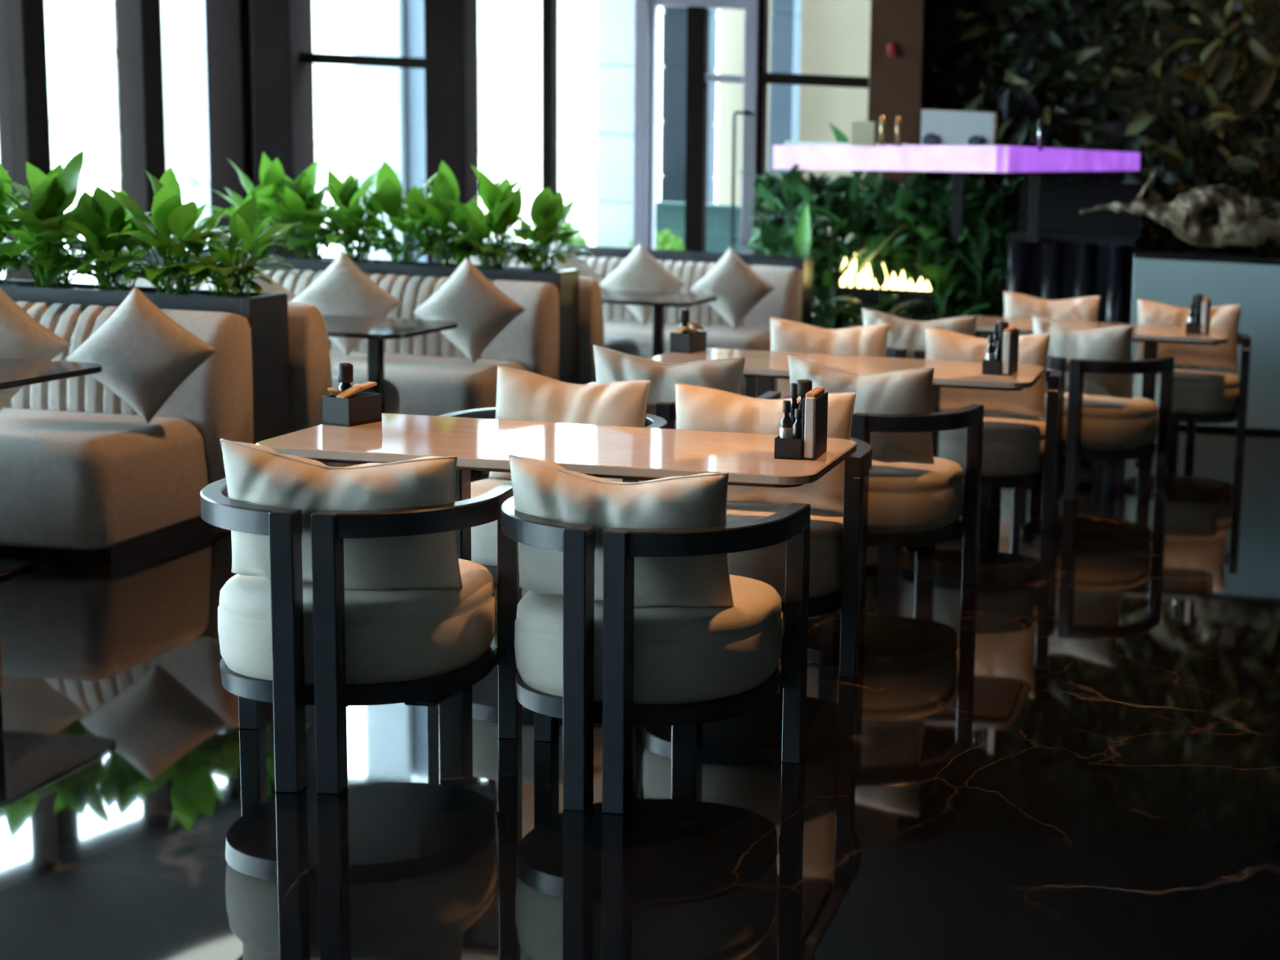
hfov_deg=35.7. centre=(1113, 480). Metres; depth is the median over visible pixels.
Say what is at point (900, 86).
wall pillar
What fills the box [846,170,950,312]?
tropical plant
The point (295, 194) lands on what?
potted plant
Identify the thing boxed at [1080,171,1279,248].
driftwood
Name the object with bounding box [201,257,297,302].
cushion
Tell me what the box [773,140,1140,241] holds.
bar counter
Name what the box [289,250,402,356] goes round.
cushion
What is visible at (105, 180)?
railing
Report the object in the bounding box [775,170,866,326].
tropical plant
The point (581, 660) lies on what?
tub chair
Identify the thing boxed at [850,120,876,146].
box
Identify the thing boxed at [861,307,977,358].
seat cushion
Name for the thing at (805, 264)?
planter
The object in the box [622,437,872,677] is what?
tub chair
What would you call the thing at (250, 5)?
trim
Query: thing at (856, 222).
tropical plant
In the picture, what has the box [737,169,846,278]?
tropical plant
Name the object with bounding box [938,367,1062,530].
tub chair
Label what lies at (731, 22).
wall
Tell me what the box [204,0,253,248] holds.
window frame
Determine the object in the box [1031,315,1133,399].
seat cushion
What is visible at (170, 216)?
potted plant
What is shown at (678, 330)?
sachet
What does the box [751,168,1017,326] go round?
plants
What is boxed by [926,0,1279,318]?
wall
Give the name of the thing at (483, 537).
tub chair
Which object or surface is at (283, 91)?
column
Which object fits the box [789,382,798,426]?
sauce bottle
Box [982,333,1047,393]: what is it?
tub chair
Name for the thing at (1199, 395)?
tub chair
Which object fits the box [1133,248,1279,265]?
countertop
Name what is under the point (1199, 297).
pepper mill
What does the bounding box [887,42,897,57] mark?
fire alarm
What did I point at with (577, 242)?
bush
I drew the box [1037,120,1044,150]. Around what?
bottle
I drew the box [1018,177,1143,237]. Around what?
bar counter
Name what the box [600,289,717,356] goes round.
table
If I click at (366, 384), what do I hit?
sachet
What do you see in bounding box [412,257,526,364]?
cushion
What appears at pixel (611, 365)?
seat cushion
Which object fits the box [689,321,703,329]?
sachet
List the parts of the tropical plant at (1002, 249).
stem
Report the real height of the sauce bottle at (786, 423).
0.165 m
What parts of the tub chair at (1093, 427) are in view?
arm rail, leg, leg, seat, arm rail, leg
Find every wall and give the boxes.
[716,0,773,253]
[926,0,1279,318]
[928,0,936,209]
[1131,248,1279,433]
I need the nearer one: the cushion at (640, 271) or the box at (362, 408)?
the box at (362, 408)
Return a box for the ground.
[0,213,594,284]
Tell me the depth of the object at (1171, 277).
12.47 m
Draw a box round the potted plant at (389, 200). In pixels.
[345,160,457,264]
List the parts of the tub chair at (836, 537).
leg, leg, seat, leg, arm rail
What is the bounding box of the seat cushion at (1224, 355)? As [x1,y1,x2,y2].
[1134,298,1241,370]
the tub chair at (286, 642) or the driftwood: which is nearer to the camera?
the tub chair at (286, 642)
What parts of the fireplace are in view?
leg, leg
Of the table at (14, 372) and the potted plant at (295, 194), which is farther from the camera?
the potted plant at (295, 194)
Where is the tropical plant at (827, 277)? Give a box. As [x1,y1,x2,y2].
[780,169,865,314]
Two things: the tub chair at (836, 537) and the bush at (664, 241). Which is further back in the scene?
the bush at (664, 241)
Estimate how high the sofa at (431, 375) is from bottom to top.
0.905 m
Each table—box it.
[0,357,102,577]
[255,413,857,700]
[321,314,457,413]
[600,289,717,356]
[648,347,1044,548]
[959,315,1227,465]
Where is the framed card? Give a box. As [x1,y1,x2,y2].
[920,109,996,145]
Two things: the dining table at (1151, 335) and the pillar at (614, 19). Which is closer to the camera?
the dining table at (1151, 335)
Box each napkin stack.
[804,386,824,457]
[1001,326,1017,373]
[1200,297,1209,333]
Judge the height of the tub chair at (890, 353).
0.724 m
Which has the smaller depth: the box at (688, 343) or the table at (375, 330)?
the box at (688, 343)
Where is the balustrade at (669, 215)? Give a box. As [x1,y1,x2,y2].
[655,200,741,253]
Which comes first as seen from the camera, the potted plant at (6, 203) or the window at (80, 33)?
the potted plant at (6, 203)
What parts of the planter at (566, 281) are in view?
panel, panel, panel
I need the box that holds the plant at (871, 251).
[846,222,907,286]
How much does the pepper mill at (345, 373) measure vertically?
0.180 m
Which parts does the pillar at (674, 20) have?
panel, panel, panel, panel, panel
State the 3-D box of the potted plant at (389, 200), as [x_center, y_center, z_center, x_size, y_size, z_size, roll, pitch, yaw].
[-4.112,-1.521,10.897,0.646,0.633,0.679,1,9,-10]
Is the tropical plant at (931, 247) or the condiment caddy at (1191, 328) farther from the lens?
the tropical plant at (931, 247)
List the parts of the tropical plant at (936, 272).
stem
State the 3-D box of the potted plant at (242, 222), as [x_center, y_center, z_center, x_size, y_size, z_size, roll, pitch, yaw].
[-3.879,-0.998,8.204,0.525,0.483,0.573,8,10,27]
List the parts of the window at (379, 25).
panel, panel, panel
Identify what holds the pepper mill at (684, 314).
in the box at (688, 343)
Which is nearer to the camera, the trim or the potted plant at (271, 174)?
the potted plant at (271, 174)
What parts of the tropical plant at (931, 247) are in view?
stem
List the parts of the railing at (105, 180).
post, handrail, post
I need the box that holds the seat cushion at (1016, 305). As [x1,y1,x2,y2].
[1003,291,1100,322]
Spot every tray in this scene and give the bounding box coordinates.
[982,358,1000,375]
[1185,321,1199,333]
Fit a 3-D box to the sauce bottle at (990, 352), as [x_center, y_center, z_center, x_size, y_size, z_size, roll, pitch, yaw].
[-0.541,-0.557,8.277,0.039,0.165,0.039,4,9,7]
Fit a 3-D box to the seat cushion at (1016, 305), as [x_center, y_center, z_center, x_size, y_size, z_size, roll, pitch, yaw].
[-0.394,-0.966,11.784,0.606,0.404,0.219,3,9,2]
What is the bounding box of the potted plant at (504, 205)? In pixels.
[438,164,562,269]
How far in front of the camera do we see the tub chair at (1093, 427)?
9.63 m
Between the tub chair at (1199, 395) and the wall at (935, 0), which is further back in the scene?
the wall at (935, 0)
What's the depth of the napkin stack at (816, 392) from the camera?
5.63 m
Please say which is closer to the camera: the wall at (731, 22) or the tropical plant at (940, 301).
the tropical plant at (940, 301)
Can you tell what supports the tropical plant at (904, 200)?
in the trough
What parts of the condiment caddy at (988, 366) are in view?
napkin plate, napkin plate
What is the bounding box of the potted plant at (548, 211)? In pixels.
[484,186,597,271]
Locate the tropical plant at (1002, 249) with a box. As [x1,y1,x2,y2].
[959,173,1027,334]
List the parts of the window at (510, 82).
pane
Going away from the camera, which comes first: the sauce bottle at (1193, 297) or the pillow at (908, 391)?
the pillow at (908, 391)
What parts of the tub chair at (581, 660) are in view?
leg, arm rail, leg, leg, seat, arm rail, leg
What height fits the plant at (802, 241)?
0.798 m
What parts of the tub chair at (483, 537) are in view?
arm rail, seat, arm rail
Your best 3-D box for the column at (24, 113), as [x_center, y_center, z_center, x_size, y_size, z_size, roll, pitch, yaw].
[-10.295,-1.740,5.795,0.280,3.900,20.150,6,10,18]
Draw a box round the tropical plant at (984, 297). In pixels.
[934,184,1018,335]
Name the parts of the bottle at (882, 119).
rod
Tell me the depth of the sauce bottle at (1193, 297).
11.07 m
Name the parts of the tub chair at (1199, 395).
leg, seat, leg, leg, arm rail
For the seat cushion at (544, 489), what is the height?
0.383 m
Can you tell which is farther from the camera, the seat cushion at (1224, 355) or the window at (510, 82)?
the window at (510, 82)
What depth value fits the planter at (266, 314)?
8.18 m
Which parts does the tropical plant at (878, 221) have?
stem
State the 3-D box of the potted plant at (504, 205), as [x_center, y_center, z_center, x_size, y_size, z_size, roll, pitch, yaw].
[-3.543,-1.494,10.882,0.700,0.639,0.642,-1,10,-24]
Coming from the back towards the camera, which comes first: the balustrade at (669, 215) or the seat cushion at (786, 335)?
the balustrade at (669, 215)
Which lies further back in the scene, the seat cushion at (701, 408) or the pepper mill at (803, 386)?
the seat cushion at (701, 408)
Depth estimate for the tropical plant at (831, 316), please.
13.80 m
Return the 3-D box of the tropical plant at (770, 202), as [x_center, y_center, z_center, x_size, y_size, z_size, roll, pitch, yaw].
[-2.568,-1.832,14.612,0.756,1.207,0.767,7,10,25]
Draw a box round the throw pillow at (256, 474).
[220,438,462,589]
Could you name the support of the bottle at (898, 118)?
on the bar counter at (1032, 162)
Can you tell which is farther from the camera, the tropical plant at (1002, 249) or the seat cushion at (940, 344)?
the tropical plant at (1002, 249)
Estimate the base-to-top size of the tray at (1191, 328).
0.062 m
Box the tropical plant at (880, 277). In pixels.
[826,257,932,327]
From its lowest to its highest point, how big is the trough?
0.400 m
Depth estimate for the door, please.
14.86 m
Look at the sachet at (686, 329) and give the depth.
8.54 m
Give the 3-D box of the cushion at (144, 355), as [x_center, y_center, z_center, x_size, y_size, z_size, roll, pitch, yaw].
[-3.879,-0.500,7.510,0.546,0.539,0.270,1,9,-10]
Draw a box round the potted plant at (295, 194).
[253,160,364,259]
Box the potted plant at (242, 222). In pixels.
[163,195,301,297]
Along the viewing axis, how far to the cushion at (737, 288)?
12.83 m
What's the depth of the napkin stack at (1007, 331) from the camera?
8.23 m
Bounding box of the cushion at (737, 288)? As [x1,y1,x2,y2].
[688,246,774,330]
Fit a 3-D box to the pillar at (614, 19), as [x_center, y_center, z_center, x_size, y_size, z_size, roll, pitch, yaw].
[-4.515,-3.645,17.420,0.450,4.600,0.400,3,9,3]
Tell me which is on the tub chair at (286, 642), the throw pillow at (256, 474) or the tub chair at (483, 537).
the throw pillow at (256, 474)
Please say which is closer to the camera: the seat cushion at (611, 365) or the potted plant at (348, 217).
the seat cushion at (611, 365)
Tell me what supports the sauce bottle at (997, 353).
in the condiment caddy at (988, 366)
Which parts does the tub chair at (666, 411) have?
leg, arm rail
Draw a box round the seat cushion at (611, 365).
[592,344,745,429]
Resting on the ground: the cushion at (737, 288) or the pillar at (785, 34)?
the pillar at (785, 34)
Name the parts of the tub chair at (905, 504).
arm rail, leg, seat, arm rail, leg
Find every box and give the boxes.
[321,391,382,426]
[670,329,706,353]
[773,435,801,459]
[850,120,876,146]
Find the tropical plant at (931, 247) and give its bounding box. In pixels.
[884,143,973,320]
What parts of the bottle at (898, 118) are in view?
rod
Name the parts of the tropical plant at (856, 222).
stem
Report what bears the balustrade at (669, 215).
on the ground
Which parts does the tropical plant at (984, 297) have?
stem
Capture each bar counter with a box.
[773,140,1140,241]
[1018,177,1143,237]
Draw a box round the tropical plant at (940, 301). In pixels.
[920,279,991,319]
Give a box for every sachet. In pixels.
[327,387,342,396]
[336,386,361,398]
[355,381,377,390]
[674,326,684,333]
[680,326,696,333]
[688,324,695,329]
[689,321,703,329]
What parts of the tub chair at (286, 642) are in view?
leg, arm rail, leg, leg, seat, arm rail, leg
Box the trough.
[812,321,999,337]
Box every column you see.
[0,0,166,280]
[250,0,315,256]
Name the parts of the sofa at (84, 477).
seat, backrest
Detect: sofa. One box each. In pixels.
[0,301,253,564]
[112,261,559,416]
[287,302,399,466]
[442,253,802,397]
[578,276,639,384]
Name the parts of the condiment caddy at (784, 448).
napkin plate, napkin plate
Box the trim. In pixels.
[248,0,255,188]
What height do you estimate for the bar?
1.600 m
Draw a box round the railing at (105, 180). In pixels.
[79,175,196,249]
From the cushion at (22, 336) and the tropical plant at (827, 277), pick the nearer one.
the cushion at (22, 336)
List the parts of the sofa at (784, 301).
backrest, seat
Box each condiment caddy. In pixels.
[773,391,828,460]
[982,329,1019,375]
[1185,300,1211,334]
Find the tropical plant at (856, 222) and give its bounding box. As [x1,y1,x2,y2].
[802,122,919,326]
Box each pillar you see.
[405,0,426,262]
[594,0,634,248]
[660,6,717,204]
[767,0,801,233]
[863,0,935,320]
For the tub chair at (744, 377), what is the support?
on the floor
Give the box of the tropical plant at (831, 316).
[779,248,869,328]
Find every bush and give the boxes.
[531,220,590,245]
[629,229,684,250]
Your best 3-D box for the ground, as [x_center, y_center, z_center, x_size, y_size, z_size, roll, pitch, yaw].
[-7.976,-4.737,37.900,100.000,0.110,44.650,3,9,3]
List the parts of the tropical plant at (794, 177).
stem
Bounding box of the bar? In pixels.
[1004,177,1143,324]
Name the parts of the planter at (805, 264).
panel, panel, panel, panel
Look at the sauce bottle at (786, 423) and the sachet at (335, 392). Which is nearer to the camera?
the sauce bottle at (786, 423)
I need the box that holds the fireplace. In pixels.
[831,253,942,328]
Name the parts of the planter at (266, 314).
panel, panel, panel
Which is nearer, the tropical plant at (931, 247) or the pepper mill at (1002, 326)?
the pepper mill at (1002, 326)
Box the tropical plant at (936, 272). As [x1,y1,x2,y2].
[876,139,994,320]
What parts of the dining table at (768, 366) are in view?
plate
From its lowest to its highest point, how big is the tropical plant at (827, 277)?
1.384 m
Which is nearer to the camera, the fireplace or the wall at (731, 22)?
the fireplace
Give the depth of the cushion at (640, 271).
12.86 m
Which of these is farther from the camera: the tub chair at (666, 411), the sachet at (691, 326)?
the sachet at (691, 326)
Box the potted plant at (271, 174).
[204,151,309,256]
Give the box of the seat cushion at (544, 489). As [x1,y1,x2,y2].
[508,453,733,607]
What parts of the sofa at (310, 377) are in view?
backrest, seat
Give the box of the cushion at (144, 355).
[63,285,217,423]
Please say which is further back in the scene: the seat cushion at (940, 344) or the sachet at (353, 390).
the seat cushion at (940, 344)
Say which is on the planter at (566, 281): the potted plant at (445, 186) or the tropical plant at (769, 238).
the potted plant at (445, 186)
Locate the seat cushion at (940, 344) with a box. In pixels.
[924,326,1050,418]
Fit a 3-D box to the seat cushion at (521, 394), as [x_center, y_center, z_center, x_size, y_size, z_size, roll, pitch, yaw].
[-1.915,-0.180,6.660,0.578,0.423,0.216,4,9,7]
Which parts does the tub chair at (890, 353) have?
arm rail, leg, leg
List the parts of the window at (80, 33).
pane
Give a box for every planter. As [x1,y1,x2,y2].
[0,279,290,444]
[103,246,578,384]
[434,239,813,325]
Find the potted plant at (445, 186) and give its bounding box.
[396,160,492,266]
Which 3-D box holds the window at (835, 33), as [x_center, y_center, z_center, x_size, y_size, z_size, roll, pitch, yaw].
[-1.636,-4.392,18.357,3.080,6.050,0.200,3,9,3]
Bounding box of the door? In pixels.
[632,0,768,254]
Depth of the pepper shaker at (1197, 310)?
11.02 m
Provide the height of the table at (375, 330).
0.755 m
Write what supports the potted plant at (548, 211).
on the planter at (566, 281)
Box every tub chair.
[200,477,521,794]
[437,407,667,582]
[501,496,810,813]
[586,382,781,480]
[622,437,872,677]
[741,376,745,395]
[780,395,983,604]
[885,347,925,359]
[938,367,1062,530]
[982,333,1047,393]
[1035,355,1174,501]
[1131,333,1250,457]
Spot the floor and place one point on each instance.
(1070, 751)
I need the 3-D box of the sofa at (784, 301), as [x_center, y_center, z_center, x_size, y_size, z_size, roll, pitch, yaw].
[-3.542,-1.067,13.045,2.550,0.905,1.050,3,9,3]
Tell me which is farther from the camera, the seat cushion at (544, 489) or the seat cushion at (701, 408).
the seat cushion at (701, 408)
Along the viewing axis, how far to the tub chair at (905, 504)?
7.21 m
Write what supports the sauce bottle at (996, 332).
in the condiment caddy at (988, 366)
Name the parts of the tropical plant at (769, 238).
stem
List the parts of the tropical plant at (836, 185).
stem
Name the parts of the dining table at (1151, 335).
plate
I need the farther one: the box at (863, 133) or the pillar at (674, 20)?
the pillar at (674, 20)
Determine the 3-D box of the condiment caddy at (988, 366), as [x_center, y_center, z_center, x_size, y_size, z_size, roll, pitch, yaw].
[-0.498,-0.567,8.326,0.124,0.185,0.200,4,9,7]
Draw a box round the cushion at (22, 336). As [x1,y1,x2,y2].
[0,287,71,411]
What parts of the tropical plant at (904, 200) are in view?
stem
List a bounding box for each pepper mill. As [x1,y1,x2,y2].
[337,362,353,398]
[679,309,689,333]
[795,379,812,422]
[997,321,1008,351]
[1195,293,1203,330]
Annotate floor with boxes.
[0,426,1279,959]
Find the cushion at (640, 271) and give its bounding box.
[598,242,685,325]
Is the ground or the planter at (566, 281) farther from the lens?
the ground
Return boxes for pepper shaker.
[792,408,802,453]
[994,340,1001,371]
[1194,308,1199,323]
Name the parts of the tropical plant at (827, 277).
stem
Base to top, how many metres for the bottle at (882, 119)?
0.200 m
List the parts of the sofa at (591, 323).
backrest, seat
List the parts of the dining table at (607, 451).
plate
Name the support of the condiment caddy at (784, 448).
on the dining table at (607, 451)
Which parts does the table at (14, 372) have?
foot plate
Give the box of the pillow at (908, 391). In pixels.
[787,355,934,464]
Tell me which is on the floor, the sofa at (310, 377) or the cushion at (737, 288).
the sofa at (310, 377)
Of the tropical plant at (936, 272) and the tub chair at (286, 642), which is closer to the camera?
the tub chair at (286, 642)
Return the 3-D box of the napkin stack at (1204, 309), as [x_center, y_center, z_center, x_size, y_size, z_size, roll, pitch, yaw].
[0.537,-0.963,11.018,0.031,0.196,0.178,4,9,7]
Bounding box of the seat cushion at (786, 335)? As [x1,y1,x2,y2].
[769,317,889,398]
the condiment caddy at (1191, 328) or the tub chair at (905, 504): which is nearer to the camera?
the tub chair at (905, 504)
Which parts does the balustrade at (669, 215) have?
handrail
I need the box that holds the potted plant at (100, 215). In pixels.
[23,186,178,291]
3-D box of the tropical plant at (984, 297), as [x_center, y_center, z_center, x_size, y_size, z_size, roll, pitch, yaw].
[-0.937,-1.531,14.302,0.903,1.439,0.830,1,9,-13]
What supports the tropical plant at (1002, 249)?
in the trough
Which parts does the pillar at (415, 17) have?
panel, panel, panel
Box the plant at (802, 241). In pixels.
[777,202,810,257]
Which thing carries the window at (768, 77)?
attached to the window at (450, 63)
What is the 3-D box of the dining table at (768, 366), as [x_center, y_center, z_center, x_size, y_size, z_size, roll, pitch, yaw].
[-1.198,-0.141,8.462,1.700,0.765,0.760,3,9,3]
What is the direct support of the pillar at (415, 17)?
on the ground
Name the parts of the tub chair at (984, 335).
leg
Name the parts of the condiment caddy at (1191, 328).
napkin plate, napkin plate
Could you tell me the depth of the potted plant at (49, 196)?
8.16 m
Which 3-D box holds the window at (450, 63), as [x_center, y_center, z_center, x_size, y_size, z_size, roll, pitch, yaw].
[-4.206,-2.923,14.932,4.580,3.900,0.300,3,9,3]
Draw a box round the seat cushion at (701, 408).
[674,382,856,512]
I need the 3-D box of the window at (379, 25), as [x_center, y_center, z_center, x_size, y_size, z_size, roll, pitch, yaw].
[-6.796,-3.781,17.577,0.430,4.600,0.400,3,9,3]
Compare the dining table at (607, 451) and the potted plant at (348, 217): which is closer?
the dining table at (607, 451)
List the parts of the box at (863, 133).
edge frame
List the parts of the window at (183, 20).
panel, panel, panel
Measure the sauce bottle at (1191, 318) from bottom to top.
0.165 m
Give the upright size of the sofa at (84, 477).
0.905 m
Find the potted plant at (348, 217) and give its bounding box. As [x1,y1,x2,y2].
[276,162,404,262]
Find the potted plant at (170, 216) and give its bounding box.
[75,166,254,294]
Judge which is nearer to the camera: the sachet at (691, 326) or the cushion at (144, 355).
the cushion at (144, 355)
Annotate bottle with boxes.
[779,400,792,439]
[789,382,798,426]
[877,115,885,145]
[893,116,902,146]
[986,334,995,360]
[992,323,999,351]
[1037,120,1044,150]
[1187,303,1195,323]
[1191,295,1195,315]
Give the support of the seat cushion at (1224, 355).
on the tub chair at (1199, 395)
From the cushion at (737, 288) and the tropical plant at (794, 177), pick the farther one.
the tropical plant at (794, 177)
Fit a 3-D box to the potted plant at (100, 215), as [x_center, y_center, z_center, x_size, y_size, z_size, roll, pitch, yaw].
[-4.370,-1.032,8.212,0.604,0.501,0.613,9,11,33]
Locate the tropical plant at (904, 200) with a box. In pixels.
[835,175,943,317]
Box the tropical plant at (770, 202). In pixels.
[735,169,821,254]
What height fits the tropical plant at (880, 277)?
0.976 m
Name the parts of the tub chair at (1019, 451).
seat, leg, leg, arm rail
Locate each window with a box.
[44,0,167,213]
[162,0,210,249]
[300,0,558,262]
[311,0,719,244]
[352,0,408,261]
[763,72,868,88]
[799,0,871,321]
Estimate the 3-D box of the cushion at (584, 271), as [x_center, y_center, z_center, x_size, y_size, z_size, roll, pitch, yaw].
[-3.820,-1.399,13.024,0.529,0.525,0.270,2,9,-6]
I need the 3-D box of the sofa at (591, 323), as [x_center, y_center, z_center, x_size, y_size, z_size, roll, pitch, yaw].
[-4.345,-0.896,11.748,2.550,0.905,1.050,3,9,3]
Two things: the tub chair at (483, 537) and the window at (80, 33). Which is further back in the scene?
the window at (80, 33)
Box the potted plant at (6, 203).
[0,164,67,284]
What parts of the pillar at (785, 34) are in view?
panel, panel, panel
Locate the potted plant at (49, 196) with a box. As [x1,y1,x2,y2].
[0,150,134,288]
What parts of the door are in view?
rail, pull handle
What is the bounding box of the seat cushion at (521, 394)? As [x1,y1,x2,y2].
[488,365,650,481]
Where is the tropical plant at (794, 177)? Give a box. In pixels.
[748,163,831,317]
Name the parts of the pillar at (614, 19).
panel, panel, panel, panel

